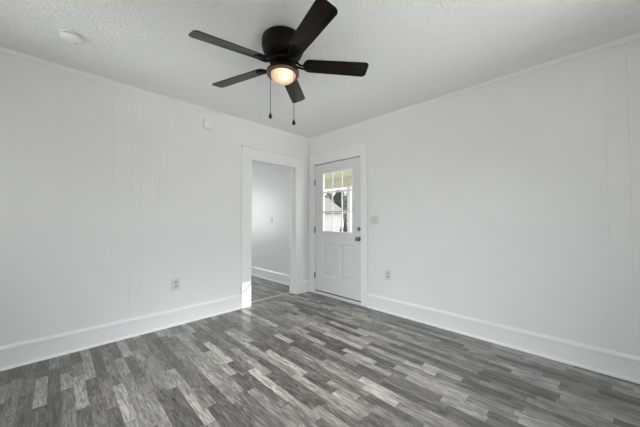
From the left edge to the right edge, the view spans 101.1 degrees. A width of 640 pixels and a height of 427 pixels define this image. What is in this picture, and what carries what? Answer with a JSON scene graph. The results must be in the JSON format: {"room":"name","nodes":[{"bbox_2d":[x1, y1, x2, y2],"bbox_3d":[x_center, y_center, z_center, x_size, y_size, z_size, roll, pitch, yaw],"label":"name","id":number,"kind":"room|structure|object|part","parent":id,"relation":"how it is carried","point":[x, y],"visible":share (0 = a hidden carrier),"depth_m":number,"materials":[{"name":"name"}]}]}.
{"room":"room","nodes":[
{"label":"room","id":0,"kind":"room"},
{"bbox_2d":[0,52,308,359],"bbox_3d":[-1.641,-0.018,3.066,0.130,2.550,4.000,-1,-2,45],"label":"wall","id":1,"kind":"structure","parent":0,"point":[110,195],"depth_m":2.56,"materials":[{"name":"paint"}]},
{"bbox_2d":[0,280,308,370],"bbox_3d":[-1.585,1.162,2.979,0.030,0.186,4.000,-1,-2,45],"label":"baseboard","id":2,"kind":"structure","parent":1,"relation":"attached to","point":[48,347],"depth_m":2.52,"materials":[{"name":"white paint"}]},
{"bbox_2d":[0,47,308,140],"bbox_3d":[-1.585,-1.278,3.043,0.028,0.033,4.000,-1,-2,45],"label":"crown molding","id":3,"kind":"structure","parent":1,"relation":"attached to","point":[3,50],"depth_m":2.67,"materials":[{"name":"white paint"}]},
{"bbox_2d":[172,278,179,290],"bbox_3d":[-1.623,0.798,2.964,0.010,0.126,0.088,-1,-2,45],"label":"wall outlet","id":4,"kind":"object","parent":1,"relation":"attached to","point":[175,282],"visible":1,"depth_m":2.96,"materials":[{"name":"white plastic"}]},
{"bbox_2d":[203,118,211,129],"bbox_3d":[-1.382,-1.101,3.234,0.040,0.120,0.104,-1,-2,45],"label":"door chime","id":5,"kind":"object","parent":1,"relation":"attached to","point":[207,123],"visible":1,"depth_m":3.21,"materials":[{"name":"white plastic"}]},
{"bbox_2d":[241,144,304,308],"bbox_3d":[-0.711,0.178,3.969,0.174,2.205,1.124,-1,-2,45],"label":"door frame","id":6,"kind":"structure","parent":1,"relation":"attached to","point":[250,154],"depth_m":3.89,"materials":[{"name":"white paint"}]},
{"bbox_2d":[0,275,639,426],"bbox_3d":[-1.556,1.314,2.954,8.400,0.120,4.310,-1,-2,45],"label":"floor","id":7,"kind":"structure","parent":0,"point":[307,359],"depth_m":1.95,"materials":[{"name":"grey laminate"}]},
{"bbox_2d":[251,292,289,302],"bbox_3d":[-0.769,1.278,3.998,0.068,0.008,0.774,-1,-2,45],"label":"threshold","id":8,"kind":"object","parent":7,"relation":"on","point":[287,292],"visible":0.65,"depth_m":3.99,"materials":[{"name":"beige wood"}]},
{"bbox_2d":[0,0,639,138],"bbox_3d":[-1.560,-1.355,3.020,8.400,0.120,4.300,-1,-2,45],"label":"ceiling","id":9,"kind":"structure","parent":0,"point":[414,51],"depth_m":2.06,"materials":[{"name":"white paint"}]},
{"bbox_2d":[59,29,84,44],"bbox_3d":[-1.843,-1.302,1.955,0.142,0.041,0.142,-1,-2,45],"label":"smoke detector","id":10,"kind":"object","parent":9,"relation":"attached to","point":[70,36],"visible":1,"depth_m":1.93,"materials":[{"name":"white plastic"}]},
{"bbox_2d":[188,0,368,124],"bbox_3d":[-0.312,-0.980,1.948,1.269,0.687,1.196,-1,-2,45],"label":"ceiling fan","id":11,"kind":"object","parent":9,"relation":"hanging from","point":[283,47],"visible":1,"depth_m":1.89,"materials":[{"name":"black metal"}]},
{"bbox_3d":[-0.581,-1.096,1.730,0.504,0.006,0.138,-7,18,-42],"label":"blade","id":12,"kind":"part","parent":11,"relation":"part of","materials":[{"name":"brown wood"}]},
{"bbox_3d":[-0.654,-1.105,2.153,0.504,0.006,0.138,-4,12,22],"label":"blade","id":13,"kind":"part","parent":11,"relation":"part of","materials":[{"name":"brown wood"}]},
{"bbox_3d":[-0.426,-1.124,2.058,0.165,0.049,0.080,-4,12,22],"label":"blade arm","id":14,"kind":"part","parent":11,"relation":"part of","materials":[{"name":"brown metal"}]},
{"bbox_3d":[-0.398,-1.120,1.894,0.165,0.049,0.080,-7,18,-42],"label":"blade arm","id":15,"kind":"part","parent":11,"relation":"part of","materials":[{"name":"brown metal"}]},
{"bbox_3d":[-0.359,-0.901,1.910,0.005,0.346,0.007,-1,-2,45],"label":"pull chain","id":16,"kind":"part","parent":11,"relation":"part of","materials":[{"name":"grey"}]},
{"bbox_3d":[-0.281,-1.029,1.996,0.192,0.082,0.192,-1,-2,45],"label":"lamp shade","id":17,"kind":"part","parent":11,"relation":"part of","materials":[{"name":"white glass"}]},
{"bbox_3d":[-0.200,-1.138,1.864,0.080,0.049,0.165,18,-10,-29],"label":"blade arm","id":18,"kind":"part","parent":11,"relation":"part of","materials":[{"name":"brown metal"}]},
{"bbox_3d":[-0.237,-1.131,2.400,0.138,0.006,0.504,-17,-2,6],"label":"blade","id":19,"kind":"part","parent":11,"relation":"part of","materials":[{"name":"black wood"}]},
{"bbox_3d":[-0.125,-1.134,2.018,0.165,0.049,0.080,0,-16,-7],"label":"blade arm","id":20,"kind":"part","parent":11,"relation":"part of","materials":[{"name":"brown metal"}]},
{"bbox_3d":[-0.075,-1.142,1.651,0.138,0.006,0.504,18,-10,-29],"label":"blade","id":21,"kind":"part","parent":11,"relation":"part of","materials":[{"name":"brown wood"}]},
{"bbox_3d":[0.120,-1.131,2.045,0.504,0.006,0.138,0,-16,-7],"label":"blade","id":22,"kind":"part","parent":11,"relation":"part of","materials":[{"name":"brown wood"}]},
{"bbox_2d":[251,38,639,356],"bbox_3d":[-0.095,0.018,4.454,8.100,2.550,0.150,-1,-2,45],"label":"wall","id":23,"kind":"structure","parent":0,"point":[514,202],"depth_m":2.45,"materials":[{"name":"paint"}]},
{"bbox_2d":[251,266,288,285],"bbox_3d":[-1.656,1.237,5.852,3.870,0.186,0.030,-1,-2,45],"label":"baseboard","id":24,"kind":"structure","parent":23,"relation":"attached to","point":[274,276],"depth_m":5.16,"materials":[{"name":"white paint"}]},
{"bbox_2d":[314,156,360,305],"bbox_3d":[0.271,0.241,4.034,0.937,2.083,0.220,-1,-2,45],"label":"door","id":25,"kind":"structure","parent":23,"relation":"in","point":[337,274],"depth_m":3.96,"materials":[{"name":"white paint"}]},
{"bbox_3d":[0.138,0.725,4.135,0.217,0.520,0.045,-1,-2,45],"label":"panel","id":26,"kind":"part","parent":25,"relation":"part of","materials":[{"name":"white paint"}]},
{"bbox_3d":[0.258,-0.184,4.005,0.628,0.964,0.016,-1,-2,45],"label":"glazing frame","id":27,"kind":"part","parent":25,"relation":"part of","materials":[{"name":"clear glass"}]},
{"bbox_3d":[0.405,0.718,3.869,0.237,0.520,0.045,-1,-2,45],"label":"panel","id":28,"kind":"part","parent":25,"relation":"part of","materials":[{"name":"white paint"}]},
{"bbox_2d":[309,142,367,306],"bbox_3d":[0.288,0.155,4.053,1.154,2.255,0.172,-1,-2,45],"label":"door frame","id":29,"kind":"structure","parent":23,"relation":"attached to","point":[358,150],"depth_m":3.80,"materials":[{"name":"white paint"}]},
{"bbox_2d":[370,216,377,223],"bbox_3d":[0.721,0.086,3.519,0.118,0.116,0.020,-1,-2,45],"label":"light switch","id":30,"kind":"object","parent":23,"relation":"attached to","point":[373,219],"visible":1,"depth_m":3.52,"materials":[{"name":"white plastic"}]},
{"bbox_2d":[385,270,390,279],"bbox_3d":[0.867,0.787,3.362,0.088,0.126,0.010,-1,-2,45],"label":"wall outlet","id":31,"kind":"object","parent":23,"relation":"attached to","point":[387,272],"visible":1,"depth_m":3.36,"materials":[{"name":"white plastic"}]},
{"bbox_2d":[309,32,639,140],"bbox_3d":[1.259,-1.279,3.012,4.100,0.033,0.028,-1,-2,45],"label":"crown molding","id":32,"kind":"structure","parent":23,"relation":"attached to","point":[629,38],"depth_m":2.50,"materials":[{"name":"white paint"}]},
{"bbox_2d":[367,293,639,383],"bbox_3d":[1.675,1.150,2.532,2.922,0.186,0.030,-1,-2,45],"label":"baseboard","id":33,"kind":"structure","parent":23,"relation":"attached to","point":[624,366],"depth_m":2.37,"materials":[{"name":"white paint"}]},
{"label":"outside","id":34,"kind":"structure","parent":0,"visible":0},
{"bbox_3d":[6.814,3.149,53.879,180.000,0.120,160.000,-1,-2,45],"label":"ground","id":35,"kind":"structure","parent":34,"visible":0},
{"bbox_2d":[325,191,331,200],"bbox_3d":[1.613,-0.629,50.142,2.957,7.450,3.146,-1,-2,45],"label":"street tree","id":36,"kind":"object","parent":35,"relation":"on","point":[328,195],"visible":0.16,"depth_m":49.61,"materials":[{"name":"green plant"}]},
{"bbox_2d":[325,198,346,231],"bbox_3d":[-0.942,0.161,39.509,9.100,5.100,7.900,0,-2,0],"label":"house","id":37,"kind":"structure","parent":35,"relation":"on","point":[328,203],"depth_m":35.99,"materials":[{"name":"white"}]},
{"bbox_2d":[325,169,351,231],"bbox_3d":[-0.211,0.327,6.900,6.870,3.060,3.140,-1,-2,45],"label":"porch","id":38,"kind":"object","parent":35,"relation":"on","point":[347,174],"visible":0.01,"depth_m":7.53,"materials":[{"name":"paint"}]},
{"bbox_3d":[0.859,0.324,7.542,0.150,2.200,0.150,-1,-2,45],"label":"post","id":39,"kind":"part","parent":38,"relation":"part of","materials":[{"name":"white paint"}]},
{"bbox_2d":[333,189,344,220],"bbox_3d":[3.329,-0.684,45.924,3.220,7.342,3.432,-1,-2,45],"label":"evergreen tree","id":40,"kind":"object","parent":35,"relation":"on","point":[337,197],"visible":0.27,"depth_m":45.35,"materials":[{"name":"green plant"}]},
{"bbox_2d":[343,193,346,220],"bbox_3d":[4.429,-0.418,40.042,2.288,6.500,2.124,-1,-2,45],"label":"street tree","id":41,"kind":"object","parent":35,"relation":"on","point":[345,197],"visible":0.15,"depth_m":39.64,"materials":[{"name":"green plant"}]},
{"bbox_2d":[343,218,346,231],"bbox_3d":[1.633,1.217,17.000,0.714,2.045,0.612,0,-2,7],"label":"conifer shrub","id":42,"kind":"object","parent":35,"relation":"on","point":[345,221],"visible":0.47,"depth_m":16.90,"materials":[{"name":"green plant"}]}
]}

